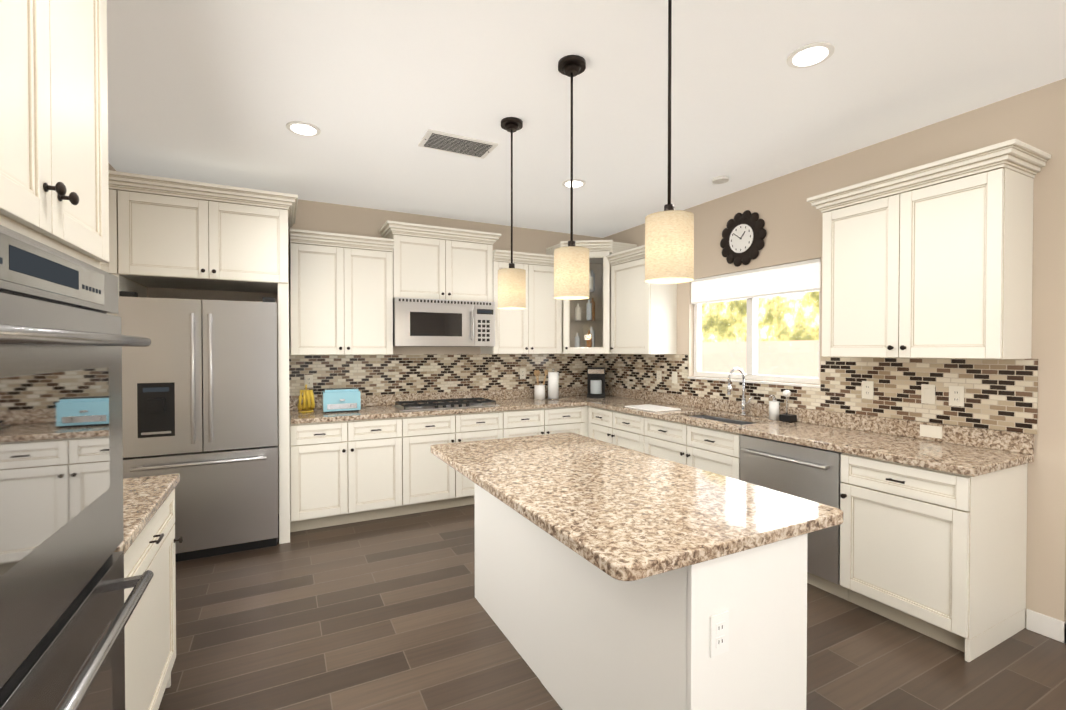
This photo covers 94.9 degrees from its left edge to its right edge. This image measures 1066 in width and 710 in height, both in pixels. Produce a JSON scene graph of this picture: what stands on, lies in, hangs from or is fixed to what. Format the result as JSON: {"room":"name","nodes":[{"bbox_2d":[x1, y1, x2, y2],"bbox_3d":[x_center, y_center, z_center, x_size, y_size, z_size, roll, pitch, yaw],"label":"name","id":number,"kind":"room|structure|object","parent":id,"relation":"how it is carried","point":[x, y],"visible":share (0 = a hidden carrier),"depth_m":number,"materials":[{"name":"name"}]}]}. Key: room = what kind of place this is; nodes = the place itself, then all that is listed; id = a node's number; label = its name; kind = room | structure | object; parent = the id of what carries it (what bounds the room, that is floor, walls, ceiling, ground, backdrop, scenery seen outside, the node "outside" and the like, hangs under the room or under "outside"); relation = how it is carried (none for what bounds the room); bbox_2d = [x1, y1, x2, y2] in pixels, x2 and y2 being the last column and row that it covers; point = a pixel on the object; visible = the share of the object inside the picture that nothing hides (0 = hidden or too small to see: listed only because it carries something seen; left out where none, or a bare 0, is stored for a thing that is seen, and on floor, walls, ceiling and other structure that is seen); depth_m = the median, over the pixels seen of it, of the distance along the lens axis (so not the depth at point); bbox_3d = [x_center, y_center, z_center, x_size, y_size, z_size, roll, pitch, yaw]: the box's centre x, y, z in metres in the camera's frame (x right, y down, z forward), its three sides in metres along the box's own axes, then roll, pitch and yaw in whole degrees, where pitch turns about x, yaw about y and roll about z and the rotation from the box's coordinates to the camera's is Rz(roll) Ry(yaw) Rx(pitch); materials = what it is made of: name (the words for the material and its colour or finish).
{"room":"kitchen","nodes":[
{"label":"kitchen","id":0,"kind":"room"},
{"bbox_2d":[108,162,115,170],"bbox_3d":[-1.582,0.052,0.535,0.140,2.800,7.330,0,1,-27],"label":"wall","id":1,"kind":"structure","parent":0,"point":[110,167],"depth_m":3.55,"materials":[{"name":"beige paint"}]},
{"bbox_2d":[147,199,602,513],"bbox_3d":[-1.212,0.001,4.930,4.830,2.800,0.140,0,1,-27],"label":"wall","id":2,"kind":"structure","parent":0,"point":[333,218],"depth_m":4.66,"materials":[{"name":"beige paint"}]},
{"bbox_2d":[289,229,393,354],"bbox_3d":[-1.700,-0.518,4.358,0.834,1.030,0.414,0,1,-27],"label":"upper cabinet","id":3,"kind":"object","parent":2,"relation":"attached to","point":[341,294],"visible":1,"depth_m":4.21,"materials":[{"name":"white wood"}]},
{"bbox_2d":[379,220,500,301],"bbox_3d":[-0.896,-0.860,4.769,1.102,0.675,0.414,0,1,-27],"label":"upper cabinet","id":4,"kind":"object","parent":2,"relation":"attached to","point":[436,262],"visible":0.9,"depth_m":4.62,"materials":[{"name":"white wood"}]},
{"bbox_2d":[393,297,494,346],"bbox_3d":[-0.885,-0.302,4.753,0.965,0.438,0.465,0,1,-27],"label":"microwave","id":5,"kind":"object","parent":4,"relation":"attached to","point":[419,322],"visible":0.98,"depth_m":4.57,"materials":[{"name":"silver metal"}]},
{"bbox_2d":[289,354,601,397],"bbox_3d":[-0.671,0.183,5.126,3.390,0.387,0.008,0,1,-27],"label":"backsplash","id":6,"kind":"structure","parent":2,"relation":"attached to","point":[393,374],"depth_m":4.94,"materials":[{"name":"tile"}]},
{"bbox_2d":[304,375,312,387],"bbox_3d":[-2.026,0.237,4.417,0.070,0.116,0.008,0,1,-27],"label":"electrical outlet","id":7,"kind":"object","parent":6,"relation":"attached to","point":[308,380],"visible":0.94,"depth_m":4.42,"materials":[{"name":"beige plastic"}]},
{"bbox_2d":[520,368,525,378],"bbox_3d":[-0.113,0.205,5.405,0.070,0.116,0.008,0,1,-27],"label":"electrical outlet","id":8,"kind":"object","parent":6,"relation":"attached to","point":[522,373],"visible":1,"depth_m":5.40,"materials":[{"name":"beige plastic"}]},
{"bbox_2d":[481,250,560,353],"bbox_3d":[-0.112,-0.527,5.178,0.788,1.030,0.414,0,1,-27],"label":"upper cabinet","id":9,"kind":"object","parent":2,"relation":"attached to","point":[534,327],"visible":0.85,"depth_m":5.06,"materials":[{"name":"white wood"}]},
{"bbox_2d":[546,240,636,353],"bbox_3d":[0.635,-0.610,5.397,0.829,1.190,0.708,0,1,-27],"label":"upper cabinet","id":10,"kind":"object","parent":2,"relation":"attached to","point":[585,326],"visible":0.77,"depth_m":5.26,"materials":[{"name":"white wood"}]},
{"bbox_2d":[107,0,1065,237],"bbox_3d":[0.502,-1.391,1.595,4.830,0.060,7.610,0,1,-27],"label":"ceiling","id":11,"kind":"structure","parent":0,"point":[221,92],"depth_m":2.54,"materials":[{"name":"white paint"}]},
{"bbox_2d":[286,121,320,135],"bbox_3d":[-1.391,-1.369,2.966,0.190,0.011,0.190,0,1,-27],"label":"recessed light","id":12,"kind":"object","parent":11,"relation":"in","point":[302,128],"visible":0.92,"depth_m":2.94,"materials":[{"name":"white"}]},
{"bbox_2d":[418,129,497,158],"bbox_3d":[-0.490,-1.371,3.196,0.460,0.013,0.260,0,1,-27],"label":"ceiling vent","id":13,"kind":"object","parent":11,"relation":"in","point":[453,143],"visible":1,"depth_m":3.17,"materials":[{"name":"white metal"}]},
{"bbox_2d":[498,117,525,309],"bbox_3d":[-0.126,-0.825,2.892,0.166,1.098,0.166,0,1,-27],"label":"pendant light","id":14,"kind":"object","parent":11,"relation":"hanging from","point":[511,287],"visible":1,"depth_m":2.84,"materials":[{"name":"brown metal"}]},
{"bbox_2d":[554,55,588,299],"bbox_3d":[0.182,-0.818,2.297,0.166,1.098,0.166,0,1,-27],"label":"pendant light","id":15,"kind":"object","parent":11,"relation":"hanging from","point":[571,271],"visible":1,"depth_m":2.25,"materials":[{"name":"beige fabric"}]},
{"bbox_2d":[562,179,585,187],"bbox_3d":[0.330,-1.381,3.946,0.190,0.011,0.190,0,1,-27],"label":"recessed light","id":16,"kind":"object","parent":11,"relation":"in","point":[577,183],"visible":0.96,"depth_m":3.92,"materials":[{"name":"white"}]},
{"bbox_2d":[645,0,693,283],"bbox_3d":[0.480,-0.811,1.720,0.166,1.098,0.166,0,1,-27],"label":"pendant light","id":17,"kind":"object","parent":11,"relation":"hanging from","point":[669,244],"visible":1,"depth_m":1.66,"materials":[{"name":"brown metal"}]},
{"bbox_2d":[712,176,728,183],"bbox_3d":[1.470,-1.373,3.835,0.120,0.024,0.120,0,1,-27],"label":"ceiling detector","id":18,"kind":"object","parent":11,"relation":"attached to","point":[720,179],"visible":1,"depth_m":3.81,"materials":[{"name":"white plastic"}]},
{"bbox_2d":[787,42,834,68],"bbox_3d":[1.261,-1.361,2.226,0.190,0.011,0.190,0,1,-27],"label":"recessed light","id":19,"kind":"object","parent":11,"relation":"in","point":[810,55],"visible":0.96,"depth_m":2.21,"materials":[{"name":"white"}]},
{"bbox_2d":[158,504,1065,709],"bbox_3d":[0.502,1.469,1.628,4.830,0.060,7.610,0,1,-27],"label":"floor","id":20,"kind":"structure","parent":0,"point":[389,613],"depth_m":2.41,"materials":[{"name":"brown wood"}]},
{"bbox_2d":[0,0,152,709],"bbox_3d":[-1.192,0.149,0.786,0.780,2.600,1.063,0,1,-27],"label":"tall cabinet","id":21,"kind":"object","parent":20,"relation":"on","point":[66,611],"visible":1,"depth_m":0.96,"materials":[{"name":"white wood"}]},
{"bbox_2d":[0,225,152,709],"bbox_3d":[-0.891,0.470,0.925,0.120,1.355,0.900,0,1,-27],"label":"double oven","id":22,"kind":"object","parent":21,"relation":"in","point":[64,614],"depth_m":0.93,"materials":[{"name":"silver metal"}]},
{"bbox_2d":[124,488,182,709],"bbox_3d":[-1.640,1.003,1.589,0.711,0.874,0.884,0,1,-27],"label":"base cabinet","id":23,"kind":"object","parent":20,"relation":"on","point":[150,640],"visible":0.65,"depth_m":1.78,"materials":[{"name":"white wood"}]},
{"bbox_2d":[114,473,179,553],"bbox_3d":[-1.652,0.545,1.589,0.694,0.040,0.904,0,1,-27],"label":"countertop","id":24,"kind":"structure","parent":23,"relation":"on","point":[144,498],"depth_m":1.77,"materials":[{"name":"stone"}]},
{"bbox_2d":[117,291,277,561],"bbox_3d":[-2.448,0.497,3.703,0.913,1.835,0.877,0,1,-27],"label":"fridge","id":25,"kind":"object","parent":20,"relation":"on","point":[199,396],"visible":0.92,"depth_m":3.38,"materials":[{"name":"silver metal"}]},
{"bbox_2d":[100,170,297,543],"bbox_3d":[-2.468,0.115,3.728,1.210,2.600,0.842,0,1,-27],"label":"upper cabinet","id":26,"kind":"object","parent":20,"relation":"on","point":[164,232],"visible":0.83,"depth_m":3.44,"materials":[{"name":"white wood"}]},
{"bbox_2d":[289,417,412,531],"bbox_3d":[-1.622,0.971,4.295,0.924,0.874,0.628,0,1,-27],"label":"base cabinet","id":27,"kind":"object","parent":20,"relation":"on","point":[345,472],"depth_m":4.01,"materials":[{"name":"white wood"}]},
{"bbox_2d":[289,387,584,423],"bbox_3d":[-0.812,0.456,4.697,2.730,0.145,0.648,0,1,-27],"label":"countertop","id":28,"kind":"structure","parent":27,"relation":"on","point":[372,406],"depth_m":4.70,"materials":[{"name":"stone"}]},
{"bbox_2d":[298,384,314,412],"bbox_3d":[-1.958,0.372,4.221,0.137,0.240,0.141,0,1,-27],"label":"decor","id":29,"kind":"object","parent":28,"relation":"on","point":[306,405],"visible":1,"depth_m":4.18,"materials":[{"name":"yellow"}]},
{"bbox_2d":[322,388,360,412],"bbox_3d":[-1.678,0.393,4.277,0.300,0.197,0.200,0,1,-27],"label":"toaster","id":30,"kind":"object","parent":28,"relation":"on","point":[334,400],"visible":1,"depth_m":4.21,"materials":[{"name":"teal metal"}]},
{"bbox_2d":[392,397,499,410],"bbox_3d":[-0.831,0.464,4.665,0.920,0.046,0.450,0,1,-27],"label":"cooktop","id":31,"kind":"object","parent":28,"relation":"in","point":[442,404],"visible":1,"depth_m":4.57,"materials":[{"name":"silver metal"}]},
{"bbox_2d":[534,369,547,399],"bbox_3d":[0.085,0.319,5.311,0.194,0.321,0.124,0,1,-27],"label":"utensil crock","id":32,"kind":"object","parent":28,"relation":"on","point":[539,391],"visible":1,"depth_m":5.26,"materials":[{"name":"white ceramic"}]},
{"bbox_2d":[546,368,559,399],"bbox_3d":[0.222,0.310,5.336,0.150,0.338,0.150,0,1,-27],"label":"paper towel holder","id":33,"kind":"object","parent":28,"relation":"on","point":[553,385],"visible":1,"depth_m":5.29,"materials":[{"name":"white paper"}]},
{"bbox_2d":[413,410,512,512],"bbox_3d":[-0.846,0.966,4.696,1.067,0.874,0.628,0,1,-27],"label":"base cabinet","id":34,"kind":"object","parent":20,"relation":"on","point":[437,485],"depth_m":4.39,"materials":[{"name":"white wood"}]},
{"bbox_2d":[513,406,587,436],"bbox_3d":[-0.044,0.962,5.110,0.983,0.874,0.628,0,1,-27],"label":"base cabinet","id":35,"kind":"object","parent":20,"relation":"on","point":[530,422],"depth_m":4.87,"materials":[{"name":"white wood"}]},
{"bbox_2d":[588,406,607,442],"bbox_3d":[0.954,0.963,5.006,0.639,0.874,0.509,0,1,-27],"label":"base cabinet","id":36,"kind":"object","parent":20,"relation":"on","point":[597,417],"depth_m":4.90,"materials":[{"name":"white wood"}]},
{"bbox_2d":[608,410,635,450],"bbox_3d":[1.148,0.967,4.629,0.639,0.874,0.582,0,1,-27],"label":"base cabinet","id":37,"kind":"object","parent":20,"relation":"on","point":[621,425],"depth_m":4.56,"materials":[{"name":"white wood"}]},
{"bbox_2d":[430,432,843,709],"bbox_3d":[0.234,0.975,2.216,0.950,0.915,1.770,0,1,-27],"label":"kitchen island","id":38,"kind":"object","parent":20,"relation":"on","point":[609,576],"visible":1,"depth_m":1.63,"materials":[{"name":"white wood"}]},
{"bbox_2d":[710,610,728,657],"bbox_3d":[0.533,0.797,1.396,0.070,0.116,0.008,0,1,-27],"label":"outlet","id":39,"kind":"object","parent":38,"relation":"attached to","point":[719,633],"visible":1,"depth_m":1.39,"materials":[{"name":"white plastic"}]},
{"bbox_2d":[636,415,754,479],"bbox_3d":[1.469,0.974,4.008,0.639,0.874,1.061,0,1,-27],"label":"base cabinet","id":40,"kind":"object","parent":20,"relation":"on","point":[711,450],"depth_m":3.81,"materials":[{"name":"white wood"}]},
{"bbox_2d":[573,386,1033,476],"bbox_3d":[1.426,0.463,4.071,0.653,0.145,3.813,0,1,-27],"label":"countertop","id":41,"kind":"structure","parent":40,"relation":"on","point":[967,451],"depth_m":3.05,"materials":[{"name":"stone"}]},
{"bbox_2d":[587,367,604,397],"bbox_3d":[0.718,0.309,5.555,0.200,0.335,0.223,0,1,8],"label":"coffee maker","id":42,"kind":"object","parent":41,"relation":"on","point":[595,382],"visible":1,"depth_m":5.47,"materials":[{"name":"black plastic"}]},
{"bbox_2d":[625,404,680,411],"bbox_3d":[1.088,0.484,4.469,0.300,0.012,0.420,0,1,-27],"label":"cutting board","id":43,"kind":"object","parent":41,"relation":"on","point":[651,407],"visible":1,"depth_m":4.42,"materials":[{"name":"white plastic"}]},
{"bbox_2d":[690,415,754,424],"bbox_3d":[1.505,0.644,3.932,0.409,0.212,0.744,0,1,-27],"label":"sink basin","id":44,"kind":"object","parent":41,"relation":"in","point":[698,416],"depth_m":4.14,"materials":[{"name":"silver metal"}]},
{"bbox_2d":[727,367,751,415],"bbox_3d":[1.676,0.298,3.964,0.213,0.394,0.108,0,1,-27],"label":"faucet","id":45,"kind":"object","parent":41,"relation":"on","point":[743,406],"visible":1,"depth_m":4.01,"materials":[{"name":"silver metal"}]},
{"bbox_2d":[769,395,778,419],"bbox_3d":[1.858,0.403,3.778,0.086,0.189,0.072,0,1,-27],"label":"soap dispenser","id":46,"kind":"object","parent":41,"relation":"on","point":[774,409],"visible":1,"depth_m":3.75,"materials":[{"name":"white ceramic"}]},
{"bbox_2d":[779,390,796,421],"bbox_3d":[1.918,0.380,3.678,0.080,0.237,0.090,0,1,-27],"label":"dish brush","id":47,"kind":"object","parent":41,"relation":"on","point":[786,417],"visible":1,"depth_m":3.66,"materials":[{"name":"black plastic"}]},
{"bbox_2d":[920,424,941,438],"bbox_3d":[2.364,0.454,2.906,0.007,0.070,0.110,0,1,-27],"label":"electrical outlet","id":48,"kind":"object","parent":41,"relation":"attached to","point":[930,431],"visible":1,"depth_m":2.90,"materials":[{"name":"beige plastic"}]},
{"bbox_2d":[740,435,848,600],"bbox_3d":[1.846,0.984,3.220,0.692,0.873,0.682,0,1,-27],"label":"dishwasher","id":49,"kind":"object","parent":20,"relation":"on","point":[808,473],"visible":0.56,"depth_m":2.94,"materials":[{"name":"silver metal"}]},
{"bbox_2d":[840,453,1027,661],"bbox_3d":[2.147,0.990,2.661,0.671,0.874,0.586,0,1,-27],"label":"base cabinet","id":50,"kind":"object","parent":20,"relation":"on","point":[940,556],"visible":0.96,"depth_m":2.45,"materials":[{"name":"white wood"}]},
{"bbox_2d":[603,78,1065,621],"bbox_3d":[2.585,0.027,2.687,0.140,2.800,7.330,0,1,-27],"label":"wall","id":51,"kind":"structure","parent":0,"point":[785,210],"depth_m":2.56,"materials":[{"name":"beige paint"}]},
{"bbox_2d":[606,245,676,353],"bbox_3d":[1.104,-0.524,4.942,0.414,1.030,0.666,0,1,-27],"label":"upper cabinet","id":52,"kind":"object","parent":51,"relation":"attached to","point":[643,317],"visible":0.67,"depth_m":4.79,"materials":[{"name":"white wood"}]},
{"bbox_2d":[720,210,766,266],"bbox_3d":[1.749,-0.975,4.098,0.036,0.457,0.466,0,1,-27],"label":"clock","id":53,"kind":"object","parent":51,"relation":"attached to","point":[743,236],"visible":0.96,"depth_m":4.08,"materials":[{"name":"brown metal"}]},
{"bbox_2d":[688,291,820,387],"bbox_3d":[1.825,-0.239,4.115,0.127,0.938,1.290,0,1,-27],"label":"window","id":54,"kind":"structure","parent":51,"relation":"in","point":[752,350],"depth_m":4.11,"materials":[{"name":"white"}]},
{"bbox_2d":[691,258,820,304],"bbox_3d":[1.806,-0.590,4.101,0.048,0.231,1.250,0,1,-27],"label":"window blind","id":55,"kind":"object","parent":51,"relation":"attached to","point":[795,277],"visible":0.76,"depth_m":3.98,"materials":[{"name":"white fabric"}]},
{"bbox_2d":[602,354,1037,433],"bbox_3d":[1.717,0.194,4.207,0.008,0.387,3.815,0,1,-27],"label":"backsplash","id":56,"kind":"structure","parent":51,"relation":"attached to","point":[1000,394],"depth_m":3.10,"materials":[{"name":"tile"}]},
{"bbox_2d":[657,371,661,381],"bbox_3d":[1.291,0.220,5.012,0.008,0.116,0.070,0,1,-27],"label":"electrical outlet","id":57,"kind":"object","parent":56,"relation":"attached to","point":[659,376],"visible":1,"depth_m":5.00,"materials":[{"name":"beige plastic"}]},
{"bbox_2d":[672,372,676,383],"bbox_3d":[1.393,0.222,4.814,0.008,0.116,0.070,0,1,-27],"label":"electrical outlet","id":58,"kind":"object","parent":56,"relation":"attached to","point":[674,377],"visible":1,"depth_m":4.81,"materials":[{"name":"beige plastic"}]},
{"bbox_2d":[862,381,873,398],"bbox_3d":[2.211,0.231,3.231,0.008,0.116,0.070,0,1,-27],"label":"electrical outlet","id":59,"kind":"object","parent":56,"relation":"attached to","point":[867,389],"visible":1,"depth_m":3.23,"materials":[{"name":"beige plastic"}]},
{"bbox_2d":[921,384,934,403],"bbox_3d":[2.366,0.234,2.929,0.008,0.116,0.070,0,1,-27],"label":"electrical outlet","id":60,"kind":"object","parent":56,"relation":"attached to","point":[927,393],"visible":1,"depth_m":2.93,"materials":[{"name":"beige plastic"}]},
{"bbox_2d":[949,386,963,406],"bbox_3d":[2.430,0.235,2.807,0.008,0.116,0.070,0,1,-27],"label":"electrical outlet","id":61,"kind":"object","parent":56,"relation":"attached to","point":[956,395],"visible":1,"depth_m":2.80,"materials":[{"name":"beige plastic"}]},
{"bbox_2d":[807,139,1050,358],"bbox_3d":[2.196,-0.500,2.829,0.414,1.030,1.018,0,1,-27],"label":"upper cabinet","id":62,"kind":"object","parent":51,"relation":"attached to","point":[932,260],"visible":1,"depth_m":2.61,"materials":[{"name":"white wood"}]},
{"bbox_2d":[1026,609,1065,643],"bbox_3d":[3.401,1.394,0.990,0.050,0.105,3.534,0,1,-27],"label":"baseboard","id":63,"kind":"structure","parent":51,"relation":"attached to","point":[1046,626],"depth_m":2.48,"materials":[{"name":"white wood"}]},
{"label":"outside","id":64,"kind":"structure","parent":0,"visible":0},
{"bbox_2d":[701,291,818,377],"bbox_3d":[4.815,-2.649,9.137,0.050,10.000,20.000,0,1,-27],"label":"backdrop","id":65,"kind":"structure","parent":64,"point":[739,323],"depth_m":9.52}
]}

